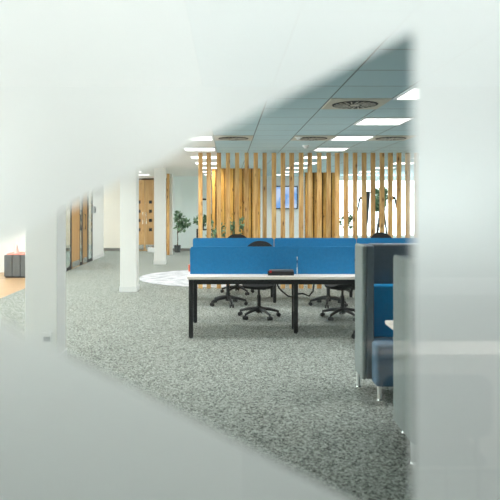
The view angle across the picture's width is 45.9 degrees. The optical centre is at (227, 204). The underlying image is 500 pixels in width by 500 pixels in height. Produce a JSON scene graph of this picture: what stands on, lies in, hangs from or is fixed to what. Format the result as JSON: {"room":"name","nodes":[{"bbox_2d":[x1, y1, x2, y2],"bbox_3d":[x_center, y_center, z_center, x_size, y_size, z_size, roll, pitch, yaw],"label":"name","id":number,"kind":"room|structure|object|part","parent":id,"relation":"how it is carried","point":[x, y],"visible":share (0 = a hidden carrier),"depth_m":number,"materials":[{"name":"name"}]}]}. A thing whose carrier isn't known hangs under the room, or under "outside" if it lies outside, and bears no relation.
{"room":"open-plan office","nodes":[
{"label":"open-plan office","id":0,"kind":"room"},
{"bbox_2d":[0,272,24,297],"bbox_3d":[-5.200,1.650,5.000,2.600,0.100,18.000,0,0,0],"label":"floor","id":1,"kind":"structure","parent":0,"point":[8,286],"depth_m":11.73,"materials":[{"name":"brown wood"}]},
{"bbox_2d":[4,252,24,277],"bbox_3d":[-4.649,1.333,13.200,0.535,0.535,0.500,0,0,0],"label":"bench","id":2,"kind":"object","parent":1,"relation":"on","point":[14,263],"visible":0.59,"depth_m":12.95,"materials":[{"name":"grey"}]},
{"bbox_2d":[14,243,18,252],"bbox_3d":[-4.696,0.950,13.100,0.120,0.230,0.120,0,0,0],"label":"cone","id":3,"kind":"object","parent":2,"relation":"on","point":[16,250],"visible":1,"depth_m":13.07,"materials":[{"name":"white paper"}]},
{"bbox_2d":[0,232,24,271],"bbox_3d":[-5.260,0.300,14.060,2.480,2.600,0.120,0,0,0],"label":"wall","id":4,"kind":"structure","parent":0,"point":[9,246],"depth_m":14.00,"materials":[{"name":"white paint"}]},
{"bbox_2d":[25,211,66,353],"bbox_3d":[-1.848,0.300,5.986,0.340,2.600,0.344,0,0,0],"label":"column","id":5,"kind":"structure","parent":0,"point":[45,243],"depth_m":5.83,"materials":[{"name":"white paint"}]},
{"bbox_2d":[42,333,51,342],"bbox_3d":[-1.788,1.309,5.824,0.100,0.100,0.012,0,0,0],"label":"power outlet","id":6,"kind":"object","parent":5,"relation":"attached to","point":[46,337],"depth_m":5.82,"materials":[{"name":"white plastic"}]},
{"bbox_2d":[89,192,103,259],"bbox_3d":[-3.953,0.300,16.250,0.135,2.600,4.500,0,0,0],"label":"wall","id":7,"kind":"structure","parent":0,"point":[98,200],"depth_m":17.63,"materials":[{"name":"white paint"}]},
{"bbox_2d":[66,197,92,270],"bbox_3d":[-3.886,0.425,15.600,0.087,2.350,2.840,0,0,0],"label":"door","id":8,"kind":"structure","parent":7,"relation":"in","point":[76,217],"depth_m":15.50,"materials":[{"name":"wood"}]},
{"bbox_3d":[-3.901,1.505,15.130,0.003,0.150,0.740,0,0,0],"label":"kick plate","id":9,"kind":"part","parent":8,"relation":"part of","materials":[{"name":"silver metal"}]},
{"bbox_2d":[119,173,139,291],"bbox_3d":[-1.835,0.300,11.001,0.326,2.600,0.326,0,0,0],"label":"column","id":10,"kind":"structure","parent":0,"point":[129,188],"depth_m":10.85,"materials":[{"name":"white paint"}]},
{"bbox_3d":[-1.835,1.550,11.001,0.326,0.100,0.326,0,0,0],"label":"skirting","id":11,"kind":"part","parent":10,"relation":"part of","materials":[{"name":"white metal"}]},
{"bbox_2d":[153,168,166,264],"bbox_3d":[-1.844,0.300,16.017,0.317,2.600,0.317,0,0,0],"label":"column","id":12,"kind":"structure","parent":0,"point":[159,173],"depth_m":15.87,"materials":[{"name":"white paint"}]},
{"bbox_3d":[-1.844,1.550,16.017,0.317,0.100,0.317,0,0,0],"label":"skirting","id":13,"kind":"part","parent":12,"relation":"part of","materials":[{"name":"white metal"}]},
{"bbox_2d":[170,174,172,254],"bbox_3d":[-1.845,0.300,19.115,0.100,2.600,0.170,0,0,0],"label":"wall","id":14,"kind":"structure","parent":0,"point":[171,175],"depth_m":19.03,"materials":[{"name":"white paint"}]},
{"bbox_2d":[167,174,169,254],"bbox_3d":[-1.924,0.300,18.960,0.080,2.600,0.120,0,0,0],"label":"trim","id":15,"kind":"structure","parent":14,"relation":"attached to","point":[168,175],"depth_m":18.90,"materials":[{"name":"brown wood"}]},
{"bbox_2d":[173,176,206,247],"bbox_3d":[-1.400,0.300,20.665,1.300,2.600,0.170,0,0,0],"label":"wall panel","id":16,"kind":"object","parent":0,"point":[185,187],"visible":0.5,"depth_m":20.58,"materials":[{"name":"white paint"}]},
{"bbox_2d":[0,251,411,499],"bbox_3d":[0.250,1.650,8.300,13.500,0.100,24.600,0,0,0],"label":"floor","id":17,"kind":"structure","parent":0,"point":[293,399],"depth_m":5.88,"materials":[{"name":"carpet"}]},
{"bbox_2d":[148,247,153,251],"bbox_3d":[-2.579,1.525,20.100,0.290,0.150,0.250,0,0,0],"label":"storage box","id":18,"kind":"object","parent":17,"relation":"on","point":[150,249],"visible":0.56,"depth_m":19.98,"materials":[{"name":"white plastic"}]},
{"bbox_2d":[173,210,190,251],"bbox_3d":[-1.559,0.885,20.022,0.632,1.430,0.512,0,0,0],"label":"potted plant","id":19,"kind":"object","parent":17,"relation":"on","point":[184,221],"visible":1,"depth_m":19.95,"materials":[{"name":"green plant"}]},
{"bbox_3d":[-1.712,1.485,20.000,0.230,0.230,0.230,0,0,0],"label":"pot","id":20,"kind":"part","parent":19,"relation":"part of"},
{"bbox_2d":[139,270,286,287],"bbox_3d":[-0.100,1.596,13.030,3.700,0.008,3.200,0,0,0],"label":"rug","id":21,"kind":"object","parent":17,"relation":"on","point":[171,278],"visible":0.38,"depth_m":12.61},
{"bbox_2d":[205,220,225,237],"bbox_3d":[-0.308,0.984,14.959,0.539,1.232,0.492,0,0,0],"label":"potted plant","id":22,"kind":"object","parent":17,"relation":"on","point":[214,231],"visible":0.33,"depth_m":14.96,"materials":[{"name":"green plant"}]},
{"bbox_2d":[210,284,247,307],"bbox_3d":[0.004,1.127,9.429,0.622,0.944,0.592,0,0,-11],"label":"chair","id":23,"kind":"object","parent":17,"relation":"on","point":[227,297],"visible":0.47,"depth_m":9.41,"materials":[{"name":"black plastic"}]},
{"bbox_2d":[224,216,244,234],"bbox_3d":[0.239,0.942,15.611,0.674,1.317,0.461,0,0,0],"label":"potted plant","id":24,"kind":"object","parent":17,"relation":"on","point":[241,226],"visible":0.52,"depth_m":15.55,"materials":[{"name":"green plant"}]},
{"bbox_2d":[212,168,259,237],"bbox_3d":[0.218,0.300,16.142,1.337,2.600,0.096,0,0,0],"label":"screen","id":25,"kind":"object","parent":17,"relation":"on","point":[223,170],"visible":0.3,"depth_m":16.10,"materials":[{"name":"brown wood"}]},
{"bbox_2d":[220,234,253,294],"bbox_3d":[0.170,1.069,10.701,0.622,1.059,0.592,0,0,0],"label":"chair","id":26,"kind":"object","parent":17,"relation":"on","point":[236,287],"visible":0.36,"depth_m":10.70,"materials":[{"name":"black plastic"}]},
{"bbox_3d":[0.170,0.780,10.916,0.446,0.480,0.155,0,0,0],"label":"backrest","id":27,"kind":"part","parent":26,"relation":"part of","materials":[{"name":"black fabric"}]},
{"bbox_2d":[0,0,499,499],"bbox_3d":[0.000,0.300,0.495,4.080,2.600,0.050,0,0,0],"label":"glass wall","id":28,"kind":"structure","parent":17,"relation":"on","point":[95,95],"depth_m":0.50,"materials":[{"name":"glass"}]},
{"bbox_2d":[238,241,280,320],"bbox_3d":[0.443,1.065,8.441,0.622,1.069,0.592,0,0,7],"label":"chair","id":29,"kind":"object","parent":17,"relation":"on","point":[259,309],"visible":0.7,"depth_m":8.38,"materials":[{"name":"black plastic"}]},
{"bbox_3d":[0.440,1.132,8.420,0.490,0.078,0.470,0,0,7],"label":"seat","id":30,"kind":"part","parent":29,"relation":"part of","materials":[{"name":"black fabric"}]},
{"bbox_3d":[0.468,0.775,8.654,0.446,0.490,0.155,0,0,7],"label":"backrest","id":31,"kind":"part","parent":29,"relation":"part of","materials":[{"name":"black fabric"}]},
{"bbox_2d":[187,247,354,337],"bbox_3d":[0.855,1.058,7.565,2.688,1.083,1.030,0,0,0],"label":"desk","id":32,"kind":"object","parent":17,"relation":"on","point":[208,265],"visible":0.71,"depth_m":7.31,"materials":[{"name":"blue fabric"}]},
{"bbox_3d":[-0.445,1.240,7.100,0.052,0.696,0.052,0,0,0],"label":"leg","id":33,"kind":"part","parent":32,"relation":"part of","materials":[{"name":"black metal"}]},
{"bbox_3d":[-0.445,1.240,8.030,0.052,0.696,0.052,0,0,0],"label":"leg","id":34,"kind":"part","parent":32,"relation":"part of","materials":[{"name":"black metal"}]},
{"bbox_2d":[268,269,293,275],"bbox_3d":[0.644,0.823,7.204,0.315,0.068,0.103,0,0,0],"label":"module","id":35,"kind":"object","parent":32,"relation":"on","point":[272,272],"visible":1,"depth_m":7.16,"materials":[{"name":"black plastic"}]},
{"bbox_3d":[0.847,1.240,7.600,0.052,0.696,0.052,0,0,0],"label":"leg","id":36,"kind":"part","parent":32,"relation":"part of","materials":[{"name":"black metal"}]},
{"bbox_3d":[0.847,1.240,7.370,0.052,0.696,0.052,0,0,0],"label":"leg","id":37,"kind":"part","parent":32,"relation":"part of","materials":[{"name":"black metal"}]},
{"bbox_2d":[277,284,314,297],"bbox_3d":[0.858,1.087,7.500,0.490,0.186,0.024,0,0,0],"label":"power cable","id":38,"kind":"object","parent":32,"relation":"hanging from","point":[279,288],"visible":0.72,"depth_m":7.49,"materials":[{"name":"black plastic"}]},
{"bbox_2d":[193,238,411,302],"bbox_3d":[1.447,1.074,9.955,4.099,1.052,0.750,0,0,0],"label":"desk","id":39,"kind":"object","parent":17,"relation":"on","point":[197,242],"visible":0.18,"depth_m":9.78,"materials":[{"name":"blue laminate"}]},
{"bbox_3d":[0.764,1.240,9.660,0.052,0.696,0.052,0,0,0],"label":"leg","id":40,"kind":"part","parent":39,"relation":"part of","materials":[{"name":"black metal"}]},
{"bbox_2d":[198,153,409,288],"bbox_3d":[1.722,0.300,11.330,4.583,2.600,0.065,0,0,0],"label":"screen","id":41,"kind":"object","parent":17,"relation":"on","point":[200,155],"visible":0.62,"depth_m":11.30,"materials":[{"name":"brown wood"}]},
{"bbox_2d":[305,172,334,237],"bbox_3d":[2.845,0.300,18.190,0.954,2.600,0.099,0,0,0],"label":"screen","id":42,"kind":"object","parent":17,"relation":"on","point":[314,175],"visible":0.3,"depth_m":18.15,"materials":[{"name":"brown wood"}]},
{"bbox_2d":[308,288,347,307],"bbox_3d":[1.595,1.125,9.379,0.622,0.949,0.592,0,0,14],"label":"chair","id":43,"kind":"object","parent":17,"relation":"on","point":[328,297],"visible":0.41,"depth_m":9.37,"materials":[{"name":"black plastic"}]},
{"bbox_2d":[320,284,354,321],"bbox_3d":[1.641,1.099,8.354,0.592,0.999,0.650,0,0,-10],"label":"chair","id":44,"kind":"object","parent":17,"relation":"on","point":[342,309],"visible":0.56,"depth_m":8.24,"materials":[{"name":"black plastic"}]},
{"bbox_3d":[1.620,1.132,8.350,0.470,0.078,0.490,0,0,-10],"label":"seat","id":45,"kind":"part","parent":44,"relation":"part of","materials":[{"name":"black fabric"}]},
{"bbox_2d":[340,211,358,231],"bbox_3d":[3.767,0.892,18.595,0.687,1.417,0.508,0,0,0],"label":"potted plant","id":46,"kind":"object","parent":17,"relation":"on","point":[350,217],"visible":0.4,"depth_m":18.57,"materials":[{"name":"green plant"}]},
{"bbox_2d":[357,196,361,237],"bbox_3d":[4.193,0.650,18.900,0.348,1.899,0.240,0,0,0],"label":"reading lamp","id":47,"kind":"object","parent":17,"relation":"on","point":[360,197],"visible":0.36,"depth_m":18.88,"materials":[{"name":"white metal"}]},
{"bbox_2d":[367,191,369,223],"bbox_3d":[4.266,0.589,18.200,0.300,2.023,0.300,0,0,0],"label":"floor lamp","id":48,"kind":"object","parent":17,"relation":"on","point":[368,192],"visible":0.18,"depth_m":18.15,"materials":[{"name":"black metal"}]},
{"bbox_2d":[370,232,391,237],"bbox_3d":[2.858,1.054,10.701,0.622,1.089,0.592,0,0,-6],"label":"chair","id":49,"kind":"object","parent":17,"relation":"on","point":[379,234],"visible":0.08,"depth_m":10.94,"materials":[{"name":"black fabric"}]},
{"bbox_2d":[377,209,387,233],"bbox_3d":[4.787,0.867,18.439,0.494,1.474,0.418,0,0,0],"label":"plant stand","id":50,"kind":"object","parent":17,"relation":"on","point":[378,224],"visible":0.3,"depth_m":18.31,"materials":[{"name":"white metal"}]},
{"bbox_3d":[4.651,0.880,18.319,0.221,1.448,0.157,0,0,0],"label":"leg","id":51,"kind":"part","parent":50,"relation":"part of","materials":[{"name":"black metal"}]},
{"bbox_2d":[375,187,387,211],"bbox_3d":[4.793,-0.224,18.377,0.655,0.893,0.579,0,0,0],"label":"potted plant","id":52,"kind":"object","parent":50,"relation":"on","point":[377,192],"visible":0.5,"depth_m":18.30,"materials":[{"name":"green plant"}]},
{"bbox_3d":[4.926,0.880,18.321,0.249,1.448,0.070,0,0,29],"label":"leg","id":53,"kind":"part","parent":50,"relation":"part of","materials":[{"name":"black metal"}]},
{"bbox_2d":[355,243,411,400],"bbox_3d":[1.937,0.969,5.010,1.626,1.262,0.460,0,0,0],"label":"sofa","id":54,"kind":"object","parent":17,"relation":"on","point":[373,261],"visible":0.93,"depth_m":4.98,"materials":[{"name":"grey fabric"}]},
{"bbox_3d":[1.150,1.526,5.200,0.039,0.123,0.040,0,0,0],"label":"leg","id":55,"kind":"part","parent":54,"relation":"part of","materials":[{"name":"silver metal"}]},
{"bbox_3d":[1.145,0.903,5.095,0.042,1.131,0.290,0,0,0],"label":"panel","id":56,"kind":"part","parent":54,"relation":"part of","materials":[{"name":"grey fabric"}]},
{"bbox_3d":[1.243,1.532,4.840,0.039,0.113,0.040,0,0,0],"label":"leg","id":57,"kind":"part","parent":54,"relation":"part of","materials":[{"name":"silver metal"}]},
{"bbox_3d":[1.937,1.305,4.862,1.476,0.350,0.165,0,0,0],"label":"seat","id":58,"kind":"part","parent":54,"relation":"part of","materials":[{"name":"blue fabric"}]},
{"bbox_3d":[1.937,1.308,5.050,1.416,0.345,0.200,0,0,0],"label":"seat","id":59,"kind":"part","parent":54,"relation":"part of","materials":[{"name":"blue fabric"}]},
{"bbox_2d":[374,284,392,336],"bbox_3d":[1.937,0.907,5.095,1.416,0.445,0.110,0,0,0],"label":"cushion","id":60,"kind":"object","parent":54,"relation":"on","point":[383,293],"depth_m":5.04,"materials":[{"name":"blue fabric"}]},
{"bbox_3d":[1.937,0.903,5.195,1.418,1.131,0.090,0,0,0],"label":"panel","id":61,"kind":"part","parent":54,"relation":"part of","materials":[{"name":"grey fabric"}]},
{"bbox_2d":[385,320,392,329],"bbox_3d":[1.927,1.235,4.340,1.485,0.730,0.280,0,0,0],"label":"table","id":62,"kind":"object","parent":17,"relation":"on","point":[389,323],"visible":0.08,"depth_m":4.37,"materials":[{"name":"white laminate"}]},
{"bbox_2d":[393,255,411,463],"bbox_3d":[1.937,0.969,3.900,1.626,1.262,0.600,0,0,0],"label":"sofa","id":63,"kind":"object","parent":17,"relation":"on","point":[402,264],"visible":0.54,"depth_m":3.80,"materials":[{"name":"grey fabric"}]},
{"bbox_3d":[1.150,1.526,3.660,0.039,0.123,0.040,0,0,0],"label":"leg","id":64,"kind":"part","parent":63,"relation":"part of","materials":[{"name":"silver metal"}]},
{"bbox_3d":[-0.740,1.190,19.200,0.560,0.820,0.360,0,0,0],"label":"console table","id":65,"kind":"object","parent":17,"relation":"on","visible":0},
{"bbox_2d":[193,214,211,228],"bbox_3d":[-0.815,0.527,19.206,0.678,0.506,0.403,0,0,0],"label":"potted plant","id":66,"kind":"object","parent":65,"relation":"on","point":[204,215],"visible":0.44,"depth_m":19.15,"materials":[{"name":"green plant"}]},
{"bbox_2d":[66,176,411,247],"bbox_3d":[0.250,0.300,20.675,13.500,2.600,0.150,0,0,0],"label":"wall","id":67,"kind":"structure","parent":0,"point":[269,178],"depth_m":20.60,"materials":[{"name":"white paint"}]},
{"bbox_2d":[66,248,189,250],"bbox_3d":[0.250,1.550,20.582,13.500,0.100,0.035,0,0,0],"label":"baseboard","id":68,"kind":"structure","parent":67,"relation":"attached to","point":[67,249],"depth_m":20.59,"materials":[{"name":"grey"}]},
{"bbox_2d":[139,178,166,250],"bbox_3d":[-2.901,0.335,20.549,1.680,2.530,0.102,0,0,0],"label":"door","id":69,"kind":"structure","parent":67,"relation":"in","point":[146,185],"depth_m":20.56,"materials":[{"name":"brown wood"}]},
{"bbox_3d":[-2.901,0.335,20.575,1.680,2.530,0.050,0,0,0],"label":"frame","id":70,"kind":"part","parent":69,"relation":"part of","materials":[{"name":"white"}]},
{"bbox_2d":[173,181,197,247],"bbox_3d":[-1.475,0.325,20.574,0.855,2.350,0.012,0,0,0],"label":"trim","id":71,"kind":"structure","parent":67,"relation":"attached to","point":[173,181],"depth_m":20.57,"materials":[{"name":"white metal"}]},
{"bbox_2d":[276,186,297,208],"bbox_3d":[1.973,-0.262,20.551,0.908,0.803,0.094,0,0,0],"label":"television","id":72,"kind":"object","parent":67,"relation":"attached to","point":[278,188],"visible":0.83,"depth_m":20.51,"materials":[{"name":"glass"}]},
{"bbox_2d":[340,179,411,235],"bbox_3d":[5.210,0.100,20.665,2.980,2.000,0.070,0,0,0],"label":"window","id":73,"kind":"structure","parent":67,"relation":"in","point":[376,180],"depth_m":20.63,"materials":[{"name":"white metal"}]},
{"bbox_2d":[139,33,411,175],"bbox_3d":[0.250,-1.050,8.300,13.500,0.100,24.600,0,0,0],"label":"ceiling","id":74,"kind":"structure","parent":0,"point":[386,72],"depth_m":7.42,"materials":[{"name":"tile"}]},
{"bbox_2d":[185,147,215,150],"bbox_3d":[-0.500,-0.993,10.519,0.570,0.014,0.570,0,0,0],"label":"recessed light","id":75,"kind":"object","parent":74,"relation":"in","point":[189,148],"visible":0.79,"depth_m":10.53,"materials":[{"name":"white plastic"}]},
{"bbox_2d":[189,156,216,158],"bbox_3d":[-0.500,-0.993,12.271,0.570,0.014,0.570,0,0,0],"label":"recessed light","id":76,"kind":"object","parent":74,"relation":"in","point":[191,157],"visible":0.74,"depth_m":12.30,"materials":[{"name":"white plastic"}]},
{"bbox_2d":[202,135,213,140],"bbox_3d":[-0.500,-0.993,8.767,0.570,0.014,0.570,0,0,0],"label":"recessed light","id":77,"kind":"object","parent":74,"relation":"in","point":[210,138],"visible":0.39,"depth_m":8.92,"materials":[{"name":"white plastic"}]},
{"bbox_2d":[214,135,252,140],"bbox_3d":[0.080,-0.989,8.767,0.570,0.022,0.570,0,0,0],"label":"ceiling vent","id":78,"kind":"object","parent":74,"relation":"in","point":[216,137],"visible":1,"depth_m":8.64,"materials":[{"name":"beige metal"}]},
{"bbox_2d":[291,135,334,140],"bbox_3d":[1.250,-0.989,8.767,0.570,0.022,0.570,0,0,0],"label":"ceiling vent","id":79,"kind":"object","parent":74,"relation":"in","point":[304,137],"visible":0.9,"depth_m":8.64,"materials":[{"name":"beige metal"}]},
{"bbox_2d":[304,156,331,158],"bbox_3d":[1.836,-0.993,12.271,0.570,0.014,0.570,0,0,0],"label":"recessed light","id":80,"kind":"object","parent":74,"relation":"in","point":[305,157],"visible":0.44,"depth_m":12.30,"materials":[{"name":"white plastic"}]},
{"bbox_2d":[313,147,349,150],"bbox_3d":[1.836,-0.993,10.519,0.570,0.014,0.570,0,0,0],"label":"recessed light","id":81,"kind":"object","parent":74,"relation":"in","point":[317,148],"visible":1,"depth_m":10.34,"materials":[{"name":"white plastic"}]},
{"bbox_2d":[315,148,347,150],"bbox_3d":[1.836,-0.995,10.519,0.524,0.010,0.524,0,0,0],"label":"diffuser","id":82,"kind":"object","parent":81,"relation":"attached to","point":[317,149],"depth_m":10.52,"materials":[{"name":"white plastic"}]},
{"bbox_2d":[329,135,375,140],"bbox_3d":[1.836,-0.993,8.767,0.570,0.014,0.570,0,0,0],"label":"recessed light","id":83,"kind":"object","parent":74,"relation":"in","point":[337,137],"visible":0.96,"depth_m":8.65,"materials":[{"name":"white plastic"}]},
{"bbox_2d":[333,137,370,139],"bbox_3d":[1.836,-0.995,8.767,0.524,0.010,0.524,0,0,0],"label":"diffuser","id":84,"kind":"object","parent":83,"relation":"attached to","point":[334,138],"depth_m":8.78,"materials":[{"name":"white plastic"}]},
{"bbox_2d":[321,98,391,108],"bbox_3d":[1.250,-0.989,5.810,0.570,0.022,0.570,0,0,0],"label":"ceiling vent","id":85,"kind":"object","parent":74,"relation":"in","point":[333,103],"visible":1,"depth_m":5.71,"materials":[{"name":"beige metal"}]},
{"bbox_2d":[353,117,411,124],"bbox_3d":[1.836,-0.993,7.015,0.570,0.014,0.570,0,0,0],"label":"recessed light","id":86,"kind":"object","parent":74,"relation":"in","point":[366,120],"visible":0.89,"depth_m":6.91,"materials":[{"name":"white plastic"}]},
{"bbox_2d":[357,119,408,124],"bbox_3d":[1.836,-0.995,7.015,0.524,0.010,0.524,0,0,0],"label":"diffuser","id":87,"kind":"object","parent":86,"relation":"attached to","point":[363,121],"depth_m":7.00,"materials":[{"name":"white plastic"}]},
{"bbox_2d":[367,135,411,140],"bbox_3d":[2.420,-0.989,8.767,0.570,0.022,0.570,0,0,0],"label":"ceiling vent","id":88,"kind":"object","parent":74,"relation":"in","point":[377,137],"visible":0.99,"depth_m":8.69,"materials":[{"name":"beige metal"}]},
{"bbox_2d":[393,87,411,99],"bbox_3d":[1.836,-0.993,5.263,0.570,0.014,0.570,0,0,0],"label":"recessed light","id":89,"kind":"object","parent":74,"relation":"in","point":[406,95],"visible":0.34,"depth_m":5.36,"materials":[{"name":"white plastic"}]},
{"bbox_2d":[398,90,411,98],"bbox_3d":[1.836,-0.995,5.263,0.524,0.010,0.524,0,0,0],"label":"diffuser","id":90,"kind":"object","parent":89,"relation":"attached to","point":[407,94],"depth_m":5.33,"materials":[{"name":"white plastic"}]}
]}

